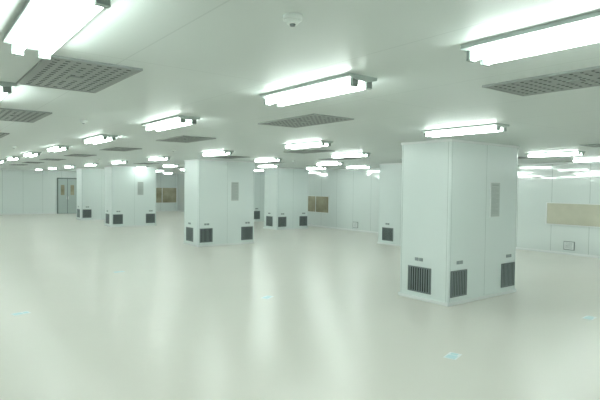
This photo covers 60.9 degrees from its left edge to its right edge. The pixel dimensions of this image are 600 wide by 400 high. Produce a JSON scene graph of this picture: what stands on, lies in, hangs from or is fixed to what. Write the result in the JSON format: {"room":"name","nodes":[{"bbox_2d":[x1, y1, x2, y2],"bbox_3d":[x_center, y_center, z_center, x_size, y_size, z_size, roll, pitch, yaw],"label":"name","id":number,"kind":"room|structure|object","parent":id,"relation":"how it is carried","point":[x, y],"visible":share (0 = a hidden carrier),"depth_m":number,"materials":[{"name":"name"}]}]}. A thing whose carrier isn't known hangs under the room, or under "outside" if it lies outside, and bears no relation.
{"room":"clean room","nodes":[
{"label":"clean room","id":0,"kind":"room"},
{"bbox_2d":[0,170,176,213],"bbox_3d":[-19.777,-0.524,33.281,25.200,3.000,0.100,-1,2,-37],"label":"wall","id":1,"kind":"structure","parent":0,"point":[21,191],"depth_m":34.59,"materials":[{"name":"white paint"}]},
{"bbox_2d":[57,178,76,213],"bbox_3d":[-16.323,-0.300,35.804,1.350,2.500,0.099,-1,2,-37],"label":"door","id":2,"kind":"structure","parent":1,"relation":"in","point":[66,187],"depth_m":35.78,"materials":[{"name":"grey metal"}]},
{"bbox_2d":[0,169,163,173],"bbox_3d":[-19.723,-1.996,33.193,25.000,0.050,0.020,-1,2,-37],"label":"trim","id":3,"kind":"structure","parent":1,"relation":"attached to","point":[0,169],"depth_m":34.78,"materials":[{"name":"white metal"}]},
{"bbox_2d":[0,210,176,214],"bbox_3d":[-19.759,0.938,33.273,25.000,0.080,0.020,-1,2,-37],"label":"baseboard","id":4,"kind":"structure","parent":1,"relation":"attached to","point":[158,210],"depth_m":34.61,"materials":[{"name":"white metal"}]},
{"bbox_2d":[156,187,176,202],"bbox_3d":[-10.800,-0.375,40.063,2.400,1.250,0.040,-1,2,-37],"label":"window","id":5,"kind":"structure","parent":1,"relation":"in","point":[163,194],"depth_m":40.27,"materials":[{"name":"beige glass"}]},
{"bbox_2d":[0,211,599,399],"bbox_3d":[-6.591,1.660,16.053,25.400,0.100,43.800,-1,2,-37],"label":"floor","id":6,"kind":"structure","parent":0,"point":[181,321],"depth_m":7.97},
{"bbox_2d":[11,311,30,315],"bbox_3d":[-4.544,1.846,8.305,0.160,0.003,0.260,2,2,41],"label":"label sticker","id":7,"kind":"object","parent":6,"relation":"on","point":[25,312],"visible":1,"depth_m":8.29,"materials":[{"name":"white paper"}]},
{"bbox_2d":[76,168,104,220],"bbox_3d":[-11.966,-0.348,30.350,2.286,3.000,1.186,-1,2,-37],"label":"column","id":8,"kind":"structure","parent":6,"relation":"on","point":[90,181],"depth_m":29.59,"materials":[{"name":"paint"}]},
{"bbox_2d":[104,166,156,226],"bbox_3d":[-8.627,-0.187,25.983,2.286,3.000,1.186,-1,2,-37],"label":"column","id":9,"kind":"structure","parent":6,"relation":"on","point":[130,192],"depth_m":25.45,"materials":[{"name":"paint"}]},
{"bbox_2d":[183,159,254,246],"bbox_3d":[-2.920,0.087,18.519,2.286,3.000,1.186,-1,2,-37],"label":"column","id":10,"kind":"structure","parent":6,"relation":"on","point":[218,194],"depth_m":17.96,"materials":[{"name":"paint"}]},
{"bbox_2d":[254,171,264,221],"bbox_3d":[-2.710,-0.242,30.631,1.133,3.000,1.186,-1,2,-37],"label":"column","id":11,"kind":"structure","parent":6,"relation":"on","point":[259,176],"depth_m":30.13,"materials":[{"name":"paint"}]},
{"bbox_2d":[263,168,307,229],"bbox_3d":[-0.683,-0.077,25.512,1.936,3.000,1.186,-1,2,-37],"label":"column","id":12,"kind":"structure","parent":6,"relation":"on","point":[285,189],"depth_m":25.00,"materials":[{"name":"paint"}]},
{"bbox_2d":[377,163,401,246],"bbox_3d":[4.192,0.149,19.425,2.286,3.000,1.186,-1,2,-37],"label":"column","id":13,"kind":"structure","parent":6,"relation":"on","point":[390,174],"depth_m":18.72,"materials":[{"name":"paint"}]},
{"bbox_2d":[443,352,461,359],"bbox_3d":[1.936,1.975,6.465,0.160,0.003,0.260,2,2,35],"label":"label sticker","id":14,"kind":"object","parent":6,"relation":"on","point":[450,355],"visible":1,"depth_m":6.46,"materials":[{"name":"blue paper"}]},
{"bbox_2d":[398,139,519,306],"bbox_3d":[3.215,0.389,10.249,2.286,3.000,1.186,-1,2,-37],"label":"column","id":15,"kind":"structure","parent":6,"relation":"on","point":[459,198],"depth_m":9.62,"materials":[{"name":"paint"}]},
{"bbox_2d":[583,316,596,319],"bbox_3d":[4.808,1.956,8.471,0.260,0.003,0.160,-1,2,-43],"label":"label sticker","id":16,"kind":"object","parent":6,"relation":"on","point":[585,317],"visible":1,"depth_m":8.48,"materials":[{"name":"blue paper"}]},
{"bbox_2d":[0,0,599,173],"bbox_3d":[-6.553,-1.438,15.968,25.400,0.100,43.800,-1,2,-37],"label":"ceiling","id":17,"kind":"structure","parent":0,"point":[213,61],"depth_m":4.25,"materials":[{"name":"grey paint"}]},
{"bbox_2d":[0,133,9,137],"bbox_3d":[-5.757,-1.184,9.281,0.660,0.022,1.240,-1,2,-37],"label":"ceiling air vent","id":18,"kind":"object","parent":17,"relation":"in","point":[1,134],"depth_m":9.13,"materials":[{"name":"grey metal"}]},
{"bbox_2d":[0,81,16,100],"bbox_3d":[-2.974,-0.993,4.868,0.300,0.095,1.260,-1,2,-37],"label":"fluorescent light fixture","id":19,"kind":"object","parent":17,"relation":"attached to","point":[6,88],"visible":1,"depth_m":4.43,"materials":[{"name":"grey"}]},
{"bbox_2d":[6,156,20,160],"bbox_3d":[-9.832,-1.422,17.491,0.300,0.095,1.260,-1,2,-37],"label":"fluorescent light fixture","id":20,"kind":"object","parent":17,"relation":"attached to","point":[12,158],"visible":1,"depth_m":17.18,"materials":[{"name":"grey"}]},
{"bbox_2d":[0,108,51,122],"bbox_3d":[-3.693,-1.085,6.582,0.660,0.022,1.240,-1,2,-37],"label":"ceiling air vent","id":21,"kind":"object","parent":17,"relation":"in","point":[6,114],"depth_m":6.50,"materials":[{"name":"grey metal"}]},
{"bbox_2d":[22,152,41,156],"bbox_3d":[-7.828,-1.326,14.871,0.300,0.095,1.260,-1,2,-37],"label":"fluorescent light fixture","id":22,"kind":"object","parent":17,"relation":"attached to","point":[30,154],"visible":1,"depth_m":14.62,"materials":[{"name":"grey"}]},
{"bbox_2d":[40,158,65,160],"bbox_3d":[-9.115,-1.486,18.793,0.660,0.022,1.240,-1,2,-37],"label":"ceiling air vent","id":23,"kind":"object","parent":17,"relation":"in","point":[46,158],"depth_m":18.63,"materials":[{"name":"grey metal"}]},
{"bbox_2d":[3,0,112,59],"bbox_3d":[-1.292,-0.912,2.668,0.300,0.095,1.260,-1,2,-37],"label":"fluorescent light fixture","id":24,"kind":"object","parent":17,"relation":"attached to","point":[42,26],"visible":1,"depth_m":2.61,"materials":[{"name":"grey"}]},
{"bbox_2d":[45,145,70,151],"bbox_3d":[-5.825,-1.230,12.251,0.300,0.095,1.260,-1,2,-37],"label":"fluorescent light fixture","id":25,"kind":"object","parent":17,"relation":"attached to","point":[55,148],"visible":0.99,"depth_m":11.95,"materials":[{"name":"grey"}]},
{"bbox_2d":[16,55,142,92],"bbox_3d":[-1.823,-0.995,4.136,0.660,0.022,1.240,-1,2,-37],"label":"ceiling air vent","id":26,"kind":"object","parent":17,"relation":"in","point":[59,72],"depth_m":4.03,"materials":[{"name":"grey metal"}]},
{"bbox_2d":[64,154,95,156],"bbox_3d":[-6.808,-1.375,15.775,0.660,0.022,1.240,-1,2,-37],"label":"ceiling air vent","id":27,"kind":"object","parent":17,"relation":"in","point":[76,155],"depth_m":15.70,"materials":[{"name":"grey metal"}]},
{"bbox_2d":[84,163,98,165],"bbox_3d":[-9.213,-1.552,22.494,0.300,0.095,1.260,-1,2,-37],"label":"fluorescent light fixture","id":28,"kind":"object","parent":17,"relation":"attached to","point":[89,164],"visible":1,"depth_m":22.14,"materials":[{"name":"grey"}]},
{"bbox_2d":[82,134,117,143],"bbox_3d":[-3.760,-1.131,9.551,0.300,0.095,1.260,-1,2,-37],"label":"fluorescent light fixture","id":29,"kind":"object","parent":17,"relation":"attached to","point":[100,138],"visible":1,"depth_m":9.30,"materials":[{"name":"grey"}]},
{"bbox_2d":[110,160,127,163],"bbox_3d":[-6.906,-1.441,19.476,0.300,0.095,1.260,-1,2,-37],"label":"fluorescent light fixture","id":30,"kind":"object","parent":17,"relation":"attached to","point":[119,161],"visible":1,"depth_m":19.24,"materials":[{"name":"grey"}]},
{"bbox_2d":[99,147,141,150],"bbox_3d":[-4.501,-1.264,12.758,0.660,0.022,1.240,-1,2,-37],"label":"ceiling air vent","id":31,"kind":"object","parent":17,"relation":"in","point":[112,148],"depth_m":12.70,"materials":[{"name":"grey metal"}]},
{"bbox_2d":[147,156,170,160],"bbox_3d":[-4.538,-1.327,16.379,0.300,0.095,1.260,-1,2,-37],"label":"fluorescent light fixture","id":32,"kind":"object","parent":17,"relation":"attached to","point":[159,157],"visible":1,"depth_m":16.12,"materials":[{"name":"grey"}]},
{"bbox_2d":[162,164,178,166],"bbox_3d":[-5.734,-1.513,22.636,0.300,0.095,1.260,-1,2,-37],"label":"fluorescent light fixture","id":33,"kind":"object","parent":17,"relation":"attached to","point":[171,165],"visible":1,"depth_m":22.30,"materials":[{"name":"grey"}]},
{"bbox_2d":[142,115,199,131],"bbox_3d":[-1.787,-1.036,6.970,0.300,0.095,1.260,-1,2,-37],"label":"fluorescent light fixture","id":34,"kind":"object","parent":17,"relation":"attached to","point":[178,120],"visible":1,"depth_m":6.76,"materials":[{"name":"grey"}]},
{"bbox_2d":[156,136,215,142],"bbox_3d":[-2.194,-1.153,9.741,0.660,0.022,1.240,-1,2,-37],"label":"ceiling air vent","id":35,"kind":"object","parent":17,"relation":"in","point":[183,139],"depth_m":9.67,"materials":[{"name":"grey metal"}]},
{"bbox_2d":[200,150,233,155],"bbox_3d":[-2.170,-1.214,13.283,0.300,0.095,1.260,-1,2,-37],"label":"fluorescent light fixture","id":36,"kind":"object","parent":17,"relation":"attached to","point":[220,152],"visible":1,"depth_m":13.11,"materials":[{"name":"grey"}]},
{"bbox_2d":[212,156,247,158],"bbox_3d":[-2.152,-1.319,15.811,0.660,0.022,1.240,-1,2,-37],"label":"ceiling air vent","id":37,"kind":"object","parent":17,"relation":"in","point":[225,157],"depth_m":15.76,"materials":[{"name":"grey metal"}]},
{"bbox_2d":[253,158,281,161],"bbox_3d":[-1.059,-1.289,16.522,0.300,0.095,1.260,-1,2,-37],"label":"fluorescent light fixture","id":38,"kind":"object","parent":17,"relation":"attached to","point":[264,159],"visible":1,"depth_m":16.35,"materials":[{"name":"grey"}]},
{"bbox_2d":[257,165,278,167],"bbox_3d":[-1.366,-1.434,21.697,0.300,0.095,1.260,-1,2,-37],"label":"fluorescent light fixture","id":39,"kind":"object","parent":17,"relation":"attached to","point":[259,166],"visible":1,"depth_m":21.56,"materials":[{"name":"grey"}]},
{"bbox_2d":[255,162,284,163],"bbox_3d":[-1.203,-1.400,19.179,0.660,0.022,1.240,-1,2,-37],"label":"ceiling air vent","id":40,"kind":"object","parent":17,"relation":"in","point":[255,162],"depth_m":18.93,"materials":[{"name":"grey metal"}]},
{"bbox_2d":[283,12,301,26],"bbox_3d":[-0.037,-0.915,2.608,0.100,0.054,0.100,-1,2,-37],"label":"smoke detector","id":41,"kind":"object","parent":17,"relation":"attached to","point":[292,19],"visible":1,"depth_m":2.58,"materials":[{"name":"white plastic"}]},
{"bbox_2d":[258,114,353,127],"bbox_3d":[0.053,-1.045,6.803,0.660,0.022,1.240,-1,2,-37],"label":"ceiling air vent","id":42,"kind":"object","parent":17,"relation":"in","point":[310,119],"depth_m":6.70,"materials":[{"name":"grey metal"}]},
{"bbox_2d":[283,140,332,148],"bbox_3d":[0.137,-1.103,10.265,0.300,0.095,1.260,-1,2,-37],"label":"fluorescent light fixture","id":43,"kind":"object","parent":17,"relation":"attached to","point":[320,143],"visible":1,"depth_m":10.09,"materials":[{"name":"grey"}]},
{"bbox_2d":[286,149,332,153],"bbox_3d":[0.215,-1.205,12.714,0.660,0.022,1.240,-1,2,-37],"label":"ceiling air vent","id":44,"kind":"object","parent":17,"relation":"in","point":[312,150],"depth_m":12.62,"materials":[{"name":"grey metal"}]},
{"bbox_2d":[306,167,327,169],"bbox_3d":[0.756,-1.463,23.697,0.300,0.095,1.260,-1,2,-37],"label":"fluorescent light fixture","id":45,"kind":"object","parent":17,"relation":"attached to","point":[310,168],"visible":1,"depth_m":23.58,"materials":[{"name":"grey plastic"}]},
{"bbox_2d":[260,73,376,106],"bbox_3d":[0.113,-0.944,4.485,0.300,0.095,1.260,-1,2,-37],"label":"fluorescent light fixture","id":46,"kind":"object","parent":17,"relation":"attached to","point":[348,82],"visible":1,"depth_m":4.30,"materials":[{"name":"grey"}]},
{"bbox_2d":[315,162,343,165],"bbox_3d":[1.063,-1.317,18.521,0.300,0.095,1.260,-1,2,-37],"label":"fluorescent light fixture","id":47,"kind":"object","parent":17,"relation":"attached to","point":[321,163],"visible":1,"depth_m":18.32,"materials":[{"name":"grey"}]},
{"bbox_2d":[318,158,359,159],"bbox_3d":[1.226,-1.283,16.002,0.660,0.022,1.240,-1,2,-37],"label":"ceiling air vent","id":48,"kind":"object","parent":17,"relation":"in","point":[328,158],"depth_m":16.02,"materials":[{"name":"grey metal"}]},
{"bbox_2d":[330,152,370,157],"bbox_3d":[1.309,-1.175,13.425,0.300,0.095,1.260,-1,2,-37],"label":"fluorescent light fixture","id":49,"kind":"object","parent":17,"relation":"attached to","point":[359,154],"visible":1,"depth_m":13.28,"materials":[{"name":"grey"}]},
{"bbox_2d":[346,166,370,168],"bbox_3d":[2.456,-1.381,21.473,0.300,0.095,1.260,-1,2,-37],"label":"fluorescent light fixture","id":50,"kind":"object","parent":17,"relation":"attached to","point":[347,167],"visible":1,"depth_m":21.32,"materials":[{"name":"grey plastic"}]},
{"bbox_2d":[421,123,508,137],"bbox_3d":[2.353,-0.996,7.367,0.300,0.095,1.260,-1,2,-37],"label":"fluorescent light fixture","id":51,"kind":"object","parent":17,"relation":"attached to","point":[493,127],"visible":1,"depth_m":7.22,"materials":[{"name":"grey"}]},
{"bbox_2d":[461,11,599,66],"bbox_3d":[1.479,-0.879,2.698,0.300,0.095,1.260,-1,2,-37],"label":"fluorescent light fixture","id":52,"kind":"object","parent":17,"relation":"attached to","point":[584,29],"visible":1,"depth_m":2.81,"materials":[{"name":"grey"}]},
{"bbox_2d":[482,66,599,95],"bbox_3d":[2.178,-0.943,4.023,0.660,0.022,1.240,-1,2,-37],"label":"ceiling air vent","id":53,"kind":"object","parent":17,"relation":"in","point":[585,77],"depth_m":4.14,"materials":[{"name":"grey metal"}]},
{"bbox_2d":[526,151,584,156],"bbox_3d":[6.011,-1.080,12.050,0.300,0.095,1.260,-1,2,-37],"label":"fluorescent light fixture","id":54,"kind":"object","parent":17,"relation":"attached to","point":[563,153],"visible":1,"depth_m":11.92,"materials":[{"name":"grey"}]},
{"bbox_2d":[571,158,599,161],"bbox_3d":[8.163,-1.107,14.009,0.300,0.095,1.260,-1,2,-37],"label":"fluorescent light fixture","id":55,"kind":"object","parent":17,"relation":"attached to","point":[572,159],"visible":1,"depth_m":14.20,"materials":[{"name":"grey"}]},
{"bbox_2d":[579,144,599,146],"bbox_3d":[6.083,-1.050,9.650,0.660,0.022,1.240,-1,2,-37],"label":"ceiling air vent","id":56,"kind":"object","parent":17,"relation":"in","point":[587,145],"depth_m":9.92,"materials":[{"name":"grey metal"}]},
{"bbox_2d":[306,165,336,165],"bbox_3d":[0.900,-1.425,21.038,0.660,0.022,1.240,-1,2,-37],"label":"ceiling air vent","id":57,"kind":"object","parent":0,"point":[306,165],"depth_m":21.02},
{"bbox_2d":[177,163,599,255],"bbox_3d":[3.399,0.024,23.631,0.100,3.000,43.400,-1,2,-37],"label":"wall","id":58,"kind":"structure","parent":0,"point":[353,195],"depth_m":17.65,"materials":[{"name":"white paint"}]},
{"bbox_2d":[308,195,328,212],"bbox_3d":[0.822,0.213,26.894,0.035,0.880,2.160,-1,2,-37],"label":"window","id":59,"kind":"structure","parent":58,"relation":"in","point":[319,204],"depth_m":26.71,"materials":[{"name":"beige glass"}]},
{"bbox_2d":[353,222,357,227],"bbox_3d":[2.677,1.200,24.473,0.040,0.259,0.281,-1,2,-37],"label":"outlet","id":60,"kind":"object","parent":58,"relation":"attached to","point":[355,224],"visible":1,"depth_m":24.46,"materials":[{"name":"grey plastic"}]},
{"bbox_2d":[177,210,599,257],"bbox_3d":[3.333,1.484,23.635,0.020,0.080,43.400,-1,2,-37],"label":"baseboard","id":61,"kind":"structure","parent":58,"relation":"attached to","point":[520,248],"depth_m":17.50,"materials":[{"name":"white metal"}]},
{"bbox_2d":[182,162,599,173],"bbox_3d":[3.369,-1.450,23.554,0.020,0.050,43.400,-1,2,-37],"label":"trim","id":62,"kind":"structure","parent":58,"relation":"attached to","point":[568,162],"depth_m":17.38,"materials":[{"name":"white metal"}]},
{"bbox_2d":[563,241,574,250],"bbox_3d":[8.738,1.482,16.547,0.040,0.281,0.349,-1,2,-37],"label":"outlet","id":63,"kind":"object","parent":58,"relation":"attached to","point":[568,245],"visible":1,"depth_m":16.52,"materials":[{"name":"grey plastic"}]},
{"bbox_2d":[546,202,599,227],"bbox_3d":[9.916,0.520,15.000,0.035,0.740,5.410,-1,2,-37],"label":"window","id":64,"kind":"structure","parent":58,"relation":"in","point":[568,214],"depth_m":16.45,"materials":[{"name":"beige glass"}]}
]}

